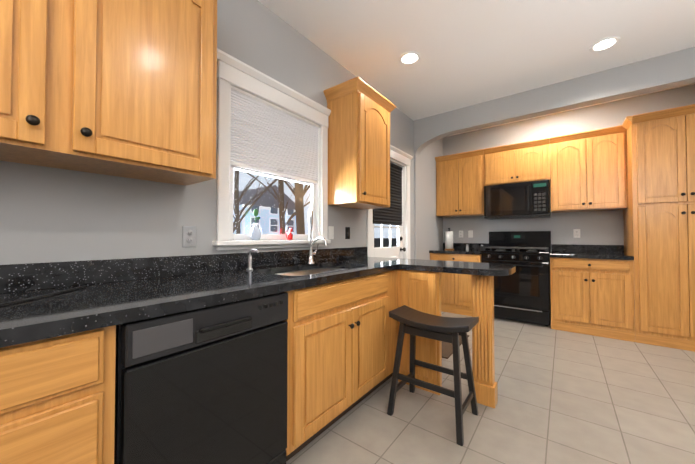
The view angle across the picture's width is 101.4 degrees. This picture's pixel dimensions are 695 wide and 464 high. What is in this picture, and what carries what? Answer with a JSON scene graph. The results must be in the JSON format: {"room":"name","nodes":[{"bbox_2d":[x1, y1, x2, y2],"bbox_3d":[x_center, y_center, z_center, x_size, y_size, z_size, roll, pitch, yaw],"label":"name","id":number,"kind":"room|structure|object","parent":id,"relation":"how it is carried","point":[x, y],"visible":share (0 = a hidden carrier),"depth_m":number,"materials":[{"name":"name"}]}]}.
{"room":"kitchen","nodes":[
{"label":"kitchen","id":0,"kind":"room"},
{"bbox_2d":[0,0,442,264],"bbox_3d":[-0.395,-0.263,2.311,0.100,2.850,6.830,-1,-1,37],"label":"wall","id":1,"kind":"structure","parent":0,"point":[48,214],"depth_m":1.52,"materials":[{"name":"grey paint"}]},
{"bbox_2d":[0,0,67,167],"bbox_3d":[-1.248,-0.757,0.829,0.342,0.977,0.545,-1,-1,37],"label":"upper cabinet","id":2,"kind":"object","parent":1,"relation":"attached to","point":[33,33],"depth_m":0.90,"materials":[{"name":"brown wood"}]},
{"bbox_2d":[56,0,216,185],"bbox_3d":[-0.919,-0.750,1.261,0.342,0.977,0.540,-1,-1,37],"label":"upper cabinet","id":3,"kind":"object","parent":1,"relation":"attached to","point":[124,88],"depth_m":1.14,"materials":[{"name":"brown wood"}]},
{"bbox_2d":[182,226,195,246],"bbox_3d":[-0.877,0.025,1.580,0.010,0.116,0.072,-1,-1,37],"label":"outlet","id":4,"kind":"object","parent":1,"relation":"attached to","point":[188,236],"visible":1,"depth_m":1.57,"materials":[{"name":"white plastic"}]},
{"bbox_2d":[212,48,330,249],"bbox_3d":[-0.513,-0.477,2.113,0.155,1.188,1.025,-1,-1,37],"label":"window","id":5,"kind":"structure","parent":1,"relation":"in","point":[260,136],"depth_m":2.01,"materials":[{"name":"white"}]},
{"bbox_2d":[250,209,262,239],"bbox_3d":[-0.614,-0.050,1.926,0.072,0.211,0.091,-1,-1,37],"label":"vase","id":6,"kind":"object","parent":5,"relation":"on","point":[255,233],"visible":1,"depth_m":1.90,"materials":[{"name":"white ceramic"}]},
{"bbox_2d":[286,227,292,239],"bbox_3d":[-0.440,0.010,2.143,0.029,0.097,0.068,-1,-1,37],"label":"figurine","id":7,"kind":"object","parent":5,"relation":"on","point":[290,236],"visible":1,"depth_m":2.14,"materials":[{"name":"red glass"}]},
{"bbox_2d":[328,226,333,238],"bbox_3d":[-0.144,0.007,2.542,0.013,0.116,0.072,-1,-1,37],"label":"light switch","id":8,"kind":"object","parent":1,"relation":"attached to","point":[330,232],"visible":1,"depth_m":2.53,"materials":[{"name":"white plastic"}]},
{"bbox_2d":[345,227,349,238],"bbox_3d":[0.003,0.010,2.739,0.010,0.116,0.072,-1,-1,37],"label":"outlet","id":9,"kind":"object","parent":1,"relation":"attached to","point":[347,232],"visible":1,"depth_m":2.73,"materials":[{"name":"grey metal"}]},
{"bbox_2d":[323,76,395,209],"bbox_3d":[0.135,-0.735,2.620,0.375,0.995,0.652,-1,-1,37],"label":"upper cabinet","id":10,"kind":"object","parent":1,"relation":"attached to","point":[359,144],"visible":1,"depth_m":2.43,"materials":[{"name":"brown wood"}]},
{"bbox_2d":[367,145,412,258],"bbox_3d":[0.493,0.078,3.433,0.148,2.208,1.090,-1,-1,37],"label":"door","id":11,"kind":"structure","parent":1,"relation":"attached to","point":[397,212],"depth_m":3.58,"materials":[{"name":"white wood"}]},
{"bbox_2d":[258,0,694,120],"bbox_3d":[0.725,-1.646,0.668,3.900,0.060,5.532,-1,-1,37],"label":"ceiling","id":12,"kind":"structure","parent":0,"point":[472,52],"depth_m":2.35,"materials":[{"name":"white paint"}]},
{"bbox_2d":[399,51,420,64],"bbox_3d":[0.566,-1.577,2.589,0.196,0.010,0.196,-1,-1,37],"label":"recessed light","id":13,"kind":"object","parent":12,"relation":"in","point":[410,58],"visible":0.98,"depth_m":2.58,"materials":[{"name":"white"}]},
{"bbox_2d":[589,36,619,51],"bbox_3d":[2.169,-1.581,2.401,0.196,0.010,0.196,-1,-1,37],"label":"recessed light","id":14,"kind":"object","parent":12,"relation":"in","point":[606,43],"visible":1,"depth_m":2.39,"materials":[{"name":"white"}]},
{"bbox_2d":[286,311,694,463],"bbox_3d":[1.118,1.172,1.136,3.900,0.060,6.830,-1,-1,37],"label":"floor","id":15,"kind":"structure","parent":0,"point":[565,397],"depth_m":1.81,"materials":[{"name":"tile"}]},
{"bbox_2d":[0,270,397,463],"bbox_3d":[-0.850,0.704,1.052,0.673,0.874,4.098,-1,-1,37],"label":"base cabinet","id":16,"kind":"object","parent":15,"relation":"on","point":[57,400],"visible":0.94,"depth_m":1.33,"materials":[{"name":"brown wood"}]},
{"bbox_2d":[0,247,407,347],"bbox_3d":[-0.819,0.295,1.111,0.660,0.346,4.218,-1,-1,37],"label":"countertop","id":17,"kind":"structure","parent":16,"relation":"on","point":[117,291],"depth_m":1.17,"materials":[{"name":"black stone"}]},
{"bbox_2d":[0,286,85,305],"bbox_3d":[-1.210,0.217,0.799,0.305,0.007,0.754,-1,-1,37],"label":"cord","id":18,"kind":"object","parent":17,"relation":"on","point":[17,301],"visible":1,"depth_m":0.96,"materials":[{"name":"black plastic"}]},
{"bbox_2d":[246,249,258,269],"bbox_3d":[-0.586,0.171,1.764,0.109,0.132,0.040,-1,-1,37],"label":"faucet","id":19,"kind":"object","parent":17,"relation":"on","point":[250,261],"visible":1,"depth_m":1.77,"materials":[{"name":"silver metal"}]},
{"bbox_2d":[307,208,326,263],"bbox_3d":[-0.212,0.028,2.170,0.214,0.432,0.096,-1,-1,37],"label":"faucet","id":20,"kind":"object","parent":17,"relation":"on","point":[311,244],"visible":1,"depth_m":2.19,"materials":[{"name":"silver metal"}]},
{"bbox_2d":[400,259,515,275],"bbox_3d":[0.849,0.265,2.163,0.723,0.040,0.525,-1,-1,37],"label":"countertop","id":21,"kind":"structure","parent":16,"relation":"on","point":[457,267],"depth_m":2.01,"materials":[{"name":"black stone"}]},
{"bbox_2d":[114,292,287,463],"bbox_3d":[-0.703,0.710,1.247,0.656,0.869,0.620,-1,-1,37],"label":"dishwasher","id":22,"kind":"object","parent":15,"relation":"on","point":[206,385],"visible":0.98,"depth_m":1.00,"materials":[{"name":"black metal"}]},
{"bbox_2d":[398,269,441,394],"bbox_3d":[0.529,0.723,2.127,0.329,0.874,0.067,-1,-1,37],"label":"peninsula end panel","id":23,"kind":"object","parent":15,"relation":"on","point":[419,291],"visible":0.65,"depth_m":2.08,"materials":[{"name":"brown wood"}]},
{"bbox_2d":[387,305,478,445],"bbox_3d":[0.541,0.839,1.812,0.500,0.630,0.362,-1,-1,37],"label":"stool","id":24,"kind":"object","parent":15,"relation":"on","point":[414,323],"visible":1,"depth_m":1.77,"materials":[{"name":"black wood"}]},
{"bbox_2d":[442,332,468,358],"bbox_3d":[0.896,1.171,3.107,0.640,0.012,0.760,-1,-1,37],"label":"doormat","id":25,"kind":"object","parent":15,"relation":"on","point":[447,350],"visible":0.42,"depth_m":2.83,"materials":[{"name":"beige fabric"}]},
{"bbox_2d":[430,253,481,315],"bbox_3d":[1.737,0.762,4.412,0.725,0.874,0.673,-1,-1,37],"label":"base cabinet","id":26,"kind":"object","parent":15,"relation":"on","point":[456,293],"visible":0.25,"depth_m":4.14,"materials":[{"name":"brown wood"}]},
{"bbox_2d":[429,243,488,254],"bbox_3d":[1.744,0.252,4.428,0.727,0.145,0.653,-1,-1,37],"label":"countertop","id":27,"kind":"structure","parent":26,"relation":"on","point":[460,248],"depth_m":4.48,"materials":[{"name":"black stone"}]},
{"bbox_2d":[444,228,453,249],"bbox_3d":[1.660,0.111,4.643,0.150,0.352,0.148,-1,-1,37],"label":"paper towel holder","id":28,"kind":"object","parent":27,"relation":"on","point":[449,240],"visible":0.98,"depth_m":4.59,"materials":[{"name":"white paper"}]},
{"bbox_2d":[472,275,497,407],"bbox_3d":[0.930,0.719,1.950,0.155,0.874,0.099,-1,-1,37],"label":"post","id":29,"kind":"object","parent":15,"relation":"on","point":[483,370],"visible":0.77,"depth_m":1.91,"materials":[{"name":"brown wood"}]},
{"bbox_2d":[481,231,550,325],"bbox_3d":[2.344,0.589,3.957,0.784,1.205,0.648,-1,-1,37],"label":"range","id":30,"kind":"object","parent":15,"relation":"on","point":[522,293],"visible":0.94,"depth_m":3.73,"materials":[{"name":"black metal"}]},
{"bbox_2d":[550,257,634,341],"bbox_3d":[2.950,0.746,3.490,0.730,0.874,0.673,-1,-1,37],"label":"base cabinet","id":31,"kind":"object","parent":15,"relation":"on","point":[594,297],"visible":1,"depth_m":3.23,"materials":[{"name":"brown wood"}]},
{"bbox_2d":[550,244,633,259],"bbox_3d":[2.954,0.236,3.508,0.731,0.145,0.653,-1,-1,37],"label":"countertop","id":32,"kind":"structure","parent":31,"relation":"on","point":[615,252],"depth_m":3.58,"materials":[{"name":"black stone"}]},
{"bbox_2d":[623,104,694,351],"bbox_3d":[3.565,-0.025,3.056,0.788,2.402,0.639,-1,-1,37],"label":"tall cabinet","id":33,"kind":"object","parent":15,"relation":"on","point":[659,226],"depth_m":2.91,"materials":[{"name":"brown wood"}]},
{"bbox_2d":[414,47,694,258],"bbox_3d":[2.437,-0.252,2.896,3.698,2.849,0.130,-1,-1,37],"label":"wall","id":34,"kind":"structure","parent":0,"point":[669,70],"depth_m":3.01,"materials":[{"name":"grey paint"}]},
{"bbox_2d":[443,84,694,251],"bbox_3d":[3.194,-0.236,3.809,3.800,2.850,0.100,-1,-1,37],"label":"wall","id":35,"kind":"structure","parent":0,"point":[601,227],"depth_m":3.92,"materials":[{"name":"grey paint"}]},
{"bbox_2d":[435,149,483,216],"bbox_3d":[1.823,-0.739,4.555,0.721,0.960,0.383,-1,-1,37],"label":"upper cabinet","id":36,"kind":"object","parent":35,"relation":"attached to","point":[459,184],"visible":1,"depth_m":4.41,"materials":[{"name":"brown wood"}]},
{"bbox_2d":[468,230,472,237],"bbox_3d":[2.006,0.033,4.637,0.072,0.116,0.013,-1,-1,37],"label":"light switch","id":37,"kind":"object","parent":35,"relation":"attached to","point":[470,233],"visible":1,"depth_m":4.64,"materials":[{"name":"white plastic"}]},
{"bbox_2d":[483,138,549,185],"bbox_3d":[2.430,-0.956,4.097,0.800,0.542,0.383,-1,-1,37],"label":"upper cabinet","id":38,"kind":"object","parent":35,"relation":"attached to","point":[527,161],"visible":0.98,"depth_m":3.94,"materials":[{"name":"brown wood"}]},
{"bbox_2d":[484,180,550,219],"bbox_3d":[2.410,-0.441,4.062,0.780,0.477,0.445,-1,-1,37],"label":"microwave","id":39,"kind":"object","parent":38,"relation":"attached to","point":[529,199],"visible":1,"depth_m":3.90,"materials":[{"name":"black"}]},
{"bbox_2d":[573,229,579,237],"bbox_3d":[3.081,0.019,3.822,0.072,0.116,0.010,-1,-1,37],"label":"outlet","id":40,"kind":"object","parent":35,"relation":"attached to","point":[576,233],"visible":1,"depth_m":3.82,"materials":[{"name":"white plastic"}]},
{"bbox_2d":[550,125,627,212],"bbox_3d":[3.039,-0.755,3.631,0.726,0.960,0.383,-1,-1,37],"label":"upper cabinet","id":41,"kind":"object","parent":35,"relation":"attached to","point":[588,170],"visible":1,"depth_m":3.49,"materials":[{"name":"brown wood"}]},
{"bbox_2d":[450,83,694,135],"bbox_3d":[2.792,-1.699,3.388,3.900,0.060,1.298,-1,-1,37],"label":"ceiling","id":42,"kind":"structure","parent":0,"point":[582,107],"depth_m":3.77,"materials":[{"name":"white paint"}]},
{"label":"outside","id":43,"kind":"structure","parent":0,"visible":0},
{"bbox_2d":[374,238,396,247],"bbox_3d":[-10.246,1.828,39.142,59.600,1.950,70.000,-1,-1,37],"label":"ground","id":44,"kind":"structure","parent":43,"point":[385,243],"depth_m":30.85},
{"bbox_2d":[233,170,258,233],"bbox_3d":[-6.162,-2.804,16.086,6.124,7.554,4.309,-1,-1,37],"label":"tree","id":45,"kind":"object","parent":44,"relation":"on","point":[236,193],"depth_m":15.88,"materials":[{"name":"brown plant"}]},
{"bbox_2d":[233,179,278,232],"bbox_3d":[-3.159,-2.694,8.041,4.990,8.266,4.763,-1,-1,37],"label":"tree","id":46,"kind":"object","parent":44,"relation":"on","point":[251,206],"depth_m":7.87,"materials":[{"name":"brown plant"}]},
{"bbox_2d":[233,185,296,233],"bbox_3d":[-11.711,-2.214,35.301,8.600,6.300,8.800,-1,-1,37],"label":"house","id":47,"kind":"structure","parent":44,"relation":"on","point":[272,225],"depth_m":32.17,"materials":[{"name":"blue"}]},
{"bbox_2d":[246,172,310,233],"bbox_3d":[-3.893,-3.097,16.326,4.732,8.498,3.896,-1,-1,37],"label":"tree","id":48,"kind":"object","parent":44,"relation":"on","point":[280,198],"depth_m":15.85,"materials":[{"name":"brown plant"}]},
{"bbox_2d":[283,180,310,233],"bbox_3d":[-1.871,-2.780,12.093,5.049,8.412,5.296,-1,-1,37],"label":"tree","id":49,"kind":"object","parent":44,"relation":"on","point":[299,189],"depth_m":11.48,"materials":[{"name":"brown plant"}]}
]}

